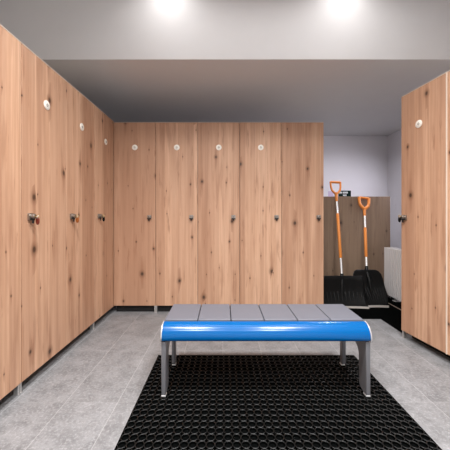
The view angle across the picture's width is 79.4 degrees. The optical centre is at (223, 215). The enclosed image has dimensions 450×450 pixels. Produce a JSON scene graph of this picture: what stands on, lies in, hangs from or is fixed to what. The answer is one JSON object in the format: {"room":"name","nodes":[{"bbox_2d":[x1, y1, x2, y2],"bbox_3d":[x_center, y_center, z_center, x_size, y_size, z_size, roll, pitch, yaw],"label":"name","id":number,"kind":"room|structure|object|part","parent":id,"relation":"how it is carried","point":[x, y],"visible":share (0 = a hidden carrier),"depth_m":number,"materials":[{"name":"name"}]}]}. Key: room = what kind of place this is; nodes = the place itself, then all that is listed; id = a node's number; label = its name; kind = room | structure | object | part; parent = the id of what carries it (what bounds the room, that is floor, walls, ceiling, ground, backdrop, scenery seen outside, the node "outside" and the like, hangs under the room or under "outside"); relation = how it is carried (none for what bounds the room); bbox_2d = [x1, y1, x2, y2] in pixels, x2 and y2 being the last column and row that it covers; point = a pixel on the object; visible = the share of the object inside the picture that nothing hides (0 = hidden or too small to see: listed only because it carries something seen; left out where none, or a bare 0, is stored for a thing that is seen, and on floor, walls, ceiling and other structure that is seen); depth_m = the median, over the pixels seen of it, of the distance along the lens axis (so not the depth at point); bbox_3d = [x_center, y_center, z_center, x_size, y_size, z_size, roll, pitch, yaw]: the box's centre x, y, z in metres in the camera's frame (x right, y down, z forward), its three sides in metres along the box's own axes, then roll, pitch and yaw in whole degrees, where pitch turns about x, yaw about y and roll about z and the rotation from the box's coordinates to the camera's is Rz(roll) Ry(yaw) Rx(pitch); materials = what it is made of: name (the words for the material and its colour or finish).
{"room":"changing room","nodes":[
{"label":"changing room","id":0,"kind":"room"},
{"bbox_2d":[0,0,449,135],"bbox_3d":[0.120,-1.700,1.270,5.340,0.800,6.540,0,0,0],"label":"ceiling","id":1,"kind":"structure","parent":0,"point":[348,66],"depth_m":2.26,"materials":[{"name":"white paint"}]},
{"bbox_2d":[0,306,449,449],"bbox_3d":[0.120,1.050,1.270,5.340,0.100,6.540,0,0,0],"label":"floor","id":2,"kind":"structure","parent":0,"point":[84,397],"depth_m":1.66,"materials":[{"name":"grey tile"}]},
{"bbox_2d":[0,24,21,399],"bbox_3d":[-1.364,0.016,1.085,0.533,1.968,0.860,0,0,0],"label":"locker","id":3,"kind":"object","parent":2,"relation":"on","point":[10,46],"visible":1,"depth_m":1.44,"materials":[{"name":"laminate"}]},
{"bbox_3d":[-1.379,-0.966,1.085,0.501,0.004,0.860,0,0,0],"label":"panel","id":4,"kind":"part","parent":3,"relation":"part of","materials":[{"name":"laminate"}]},
{"bbox_2d":[20,43,93,393],"bbox_3d":[-1.364,0.016,1.947,0.533,1.968,0.860,0,0,0],"label":"locker","id":5,"kind":"object","parent":2,"relation":"on","point":[57,120],"visible":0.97,"depth_m":1.80,"materials":[{"name":"laminate"}]},
{"bbox_2d":[35,215,39,224],"bbox_3d":[-1.088,0.026,1.585,0.029,0.060,0.018,0,0,32],"label":"key","id":6,"kind":"object","parent":5,"relation":"attached to","point":[38,216],"visible":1,"depth_m":1.58,"materials":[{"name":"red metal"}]},
{"bbox_3d":[-1.139,-0.013,1.732,0.018,1.898,0.426,0,0,0],"label":"door","id":7,"kind":"part","parent":5,"relation":"part of","materials":[{"name":"brown wood"}]},
{"bbox_3d":[-1.379,-0.966,1.947,0.501,0.004,0.860,0,0,0],"label":"panel","id":8,"kind":"part","parent":5,"relation":"part of","materials":[{"name":"laminate"}]},
{"bbox_3d":[-1.139,-0.013,2.162,0.018,1.898,0.426,0,0,0],"label":"door","id":9,"kind":"part","parent":5,"relation":"part of","materials":[{"name":"brown wood"}]},
{"bbox_2d":[94,105,113,328],"bbox_3d":[-1.364,0.016,2.600,0.533,1.968,0.442,0,0,0],"label":"locker","id":10,"kind":"object","parent":2,"relation":"on","point":[103,125],"visible":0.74,"depth_m":2.53,"materials":[{"name":"laminate"}]},
{"bbox_2d":[114,122,155,312],"bbox_3d":[-0.911,0.021,3.019,0.431,1.957,0.533,0,0,0],"label":"locker","id":11,"kind":"object","parent":2,"relation":"on","point":[134,142],"visible":0.91,"depth_m":2.79,"materials":[{"name":"laminate"}]},
{"bbox_3d":[-0.911,-0.956,3.034,0.431,0.003,0.501,0,0,0],"label":"panel","id":12,"kind":"part","parent":11,"relation":"part of","materials":[{"name":"laminate"}]},
{"bbox_2d":[156,122,239,312],"bbox_3d":[-0.264,0.021,3.019,0.863,1.957,0.533,0,0,0],"label":"locker","id":13,"kind":"object","parent":2,"relation":"on","point":[198,163],"visible":0.88,"depth_m":2.79,"materials":[{"name":"laminate"}]},
{"bbox_3d":[-0.480,-0.011,2.794,0.428,1.881,0.018,0,0,0],"label":"door","id":14,"kind":"part","parent":13,"relation":"part of","materials":[{"name":"brown wood"}]},
{"bbox_3d":[-0.264,-0.956,3.034,0.863,0.003,0.501,0,0,0],"label":"panel","id":15,"kind":"part","parent":13,"relation":"part of","materials":[{"name":"laminate"}]},
{"bbox_3d":[-0.049,-0.011,2.794,0.428,1.881,0.018,0,0,0],"label":"door","id":16,"kind":"part","parent":13,"relation":"part of","materials":[{"name":"brown wood"}]},
{"bbox_2d":[114,355,441,449],"bbox_3d":[0.230,0.993,1.032,1.380,0.015,1.761,0,0,0],"label":"mat","id":17,"kind":"object","parent":2,"relation":"on","point":[211,402],"visible":0.96,"depth_m":1.38,"materials":[{"name":"black rubber"}]},
{"bbox_2d":[160,304,371,396],"bbox_3d":[0.230,0.785,1.627,1.135,0.399,0.351,0,0,0],"label":"bench","id":18,"kind":"object","parent":17,"relation":"on","point":[184,322],"visible":1,"depth_m":1.49,"materials":[{"name":"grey plastic"}]},
{"bbox_3d":[-0.325,0.795,1.633,0.024,0.358,0.334,0,0,0],"label":"frame","id":19,"kind":"part","parent":18,"relation":"part of","materials":[{"name":"grey metal"}]},
{"bbox_3d":[0.230,0.638,1.488,1.123,0.087,0.067,0,0,0],"label":"rail","id":20,"kind":"part","parent":18,"relation":"part of","materials":[{"name":"blue plastic"}]},
{"bbox_3d":[0.784,0.795,1.633,0.024,0.358,0.334,0,0,0],"label":"frame","id":21,"kind":"part","parent":18,"relation":"part of","materials":[{"name":"grey metal"}]},
{"bbox_2d":[240,122,323,305],"bbox_3d":[0.599,0.021,3.019,0.863,1.957,0.533,0,0,0],"label":"locker","id":22,"kind":"object","parent":2,"relation":"on","point":[282,163],"visible":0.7,"depth_m":2.79,"materials":[{"name":"laminate"}]},
{"bbox_3d":[0.383,-0.011,2.794,0.428,1.881,0.018,0,0,0],"label":"door","id":23,"kind":"part","parent":22,"relation":"part of","materials":[{"name":"brown wood"}]},
{"bbox_3d":[0.599,-0.956,3.034,0.863,0.003,0.501,0,0,0],"label":"panel","id":24,"kind":"part","parent":22,"relation":"part of","materials":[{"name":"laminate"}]},
{"bbox_3d":[0.815,-0.011,2.794,0.428,1.881,0.018,0,0,0],"label":"door","id":25,"kind":"part","parent":22,"relation":"part of","materials":[{"name":"brown wood"}]},
{"bbox_2d":[349,296,407,333],"bbox_3d":[1.722,0.992,2.856,1.355,0.016,1.128,0,0,0],"label":"entrance mat","id":26,"kind":"object","parent":2,"relation":"on","point":[391,315],"visible":0.23,"depth_m":2.73,"materials":[{"name":"black rubber"}]},
{"bbox_2d":[324,181,368,308],"bbox_3d":[1.292,0.279,3.128,0.490,1.417,0.539,0,0,0],"label":"snow shovel","id":27,"kind":"object","parent":26,"relation":"on","point":[349,291],"visible":0.84,"depth_m":2.97,"materials":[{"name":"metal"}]},
{"bbox_2d":[340,273,343,296],"bbox_3d":[1.311,0.770,2.995,0.044,0.246,0.106,0,0,27],"label":"socket","id":28,"kind":"object","parent":27,"relation":"attached to","point":[341,275],"depth_m":2.98,"materials":[{"name":"black plastic"}]},
{"bbox_3d":[1.292,0.824,2.936,0.490,0.311,0.149,0,0,0],"label":"blade","id":29,"kind":"part","parent":27,"relation":"part of","materials":[{"name":"black plastic"}]},
{"bbox_2d":[324,196,389,280],"bbox_3d":[1.576,0.376,3.427,1.048,1.225,0.030,0,0,0],"label":"wooden board","id":30,"kind":"object","parent":26,"relation":"on","point":[351,217],"visible":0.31,"depth_m":3.41,"materials":[{"name":"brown wood"}]},
{"bbox_2d":[353,196,388,307],"bbox_3d":[1.637,0.375,3.147,0.385,1.224,0.508,0,0,0],"label":"snow shovel","id":31,"kind":"object","parent":26,"relation":"on","point":[375,291],"visible":0.94,"depth_m":3.02,"materials":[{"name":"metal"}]},
{"bbox_2d":[365,266,373,294],"bbox_3d":[1.633,0.730,3.043,0.048,0.308,0.145,0,0,0],"label":"socket","id":32,"kind":"object","parent":31,"relation":"attached to","point":[369,280],"depth_m":3.03,"materials":[{"name":"black plastic"}]},
{"bbox_3d":[1.619,0.798,2.986,0.347,0.370,0.172,0,0,0],"label":"blade","id":33,"kind":"part","parent":31,"relation":"part of","materials":[{"name":"black plastic"}]},
{"bbox_2d":[401,70,449,357],"bbox_3d":[1.738,0.016,1.855,0.533,1.968,0.792,0,0,-8],"label":"locker","id":34,"kind":"object","parent":2,"relation":"on","point":[425,110],"visible":1,"depth_m":1.97,"materials":[{"name":"laminate"}]},
{"bbox_3d":[1.754,-0.966,1.858,0.501,0.004,0.792,0,0,-8],"label":"panel","id":35,"kind":"part","parent":34,"relation":"part of","materials":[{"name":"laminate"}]},
{"bbox_3d":[1.543,-0.013,1.630,0.018,1.898,0.396,0,0,-8],"label":"door","id":36,"kind":"part","parent":34,"relation":"part of","materials":[{"name":"brown wood"}]},
{"bbox_2d":[324,136,387,195],"bbox_3d":[0.120,-0.500,4.490,5.340,3.000,0.100,0,0,0],"label":"wall","id":37,"kind":"structure","parent":0,"point":[360,163],"depth_m":4.44,"materials":[{"name":"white paint"}]},
{"bbox_2d":[338,191,350,195],"bbox_3d":[1.984,-0.351,4.437,0.206,0.106,0.005,0,0,0],"label":"wall sign","id":38,"kind":"object","parent":37,"relation":"attached to","point":[342,193],"visible":0.75,"depth_m":4.44,"materials":[{"name":"black plastic"}]},
{"bbox_2d":[388,130,400,248],"bbox_3d":[2.740,-0.500,1.270,0.100,3.000,6.340,0,0,0],"label":"wall","id":39,"kind":"structure","parent":0,"point":[394,140],"depth_m":4.26,"materials":[{"name":"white paint"}]},
{"bbox_2d":[384,247,400,301],"bbox_3d":[1.983,0.685,2.809,0.106,0.604,0.946,0,0,0],"label":"radiator","id":40,"kind":"object","parent":39,"relation":"attached to","point":[392,256],"visible":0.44,"depth_m":3.10,"materials":[{"name":"metal"}]},
{"bbox_3d":[1.986,0.660,3.264,0.100,0.548,0.004,0,0,0],"label":"plate","id":41,"kind":"part","parent":40,"relation":"part of","materials":[{"name":"metal"}]},
{"bbox_2d":[384,247,400,250],"bbox_3d":[1.986,0.387,2.801,0.100,0.006,0.922,0,0,0],"label":"grille","id":42,"kind":"object","parent":40,"relation":"attached to","point":[385,248],"depth_m":3.15,"materials":[{"name":"metal"}]}
]}

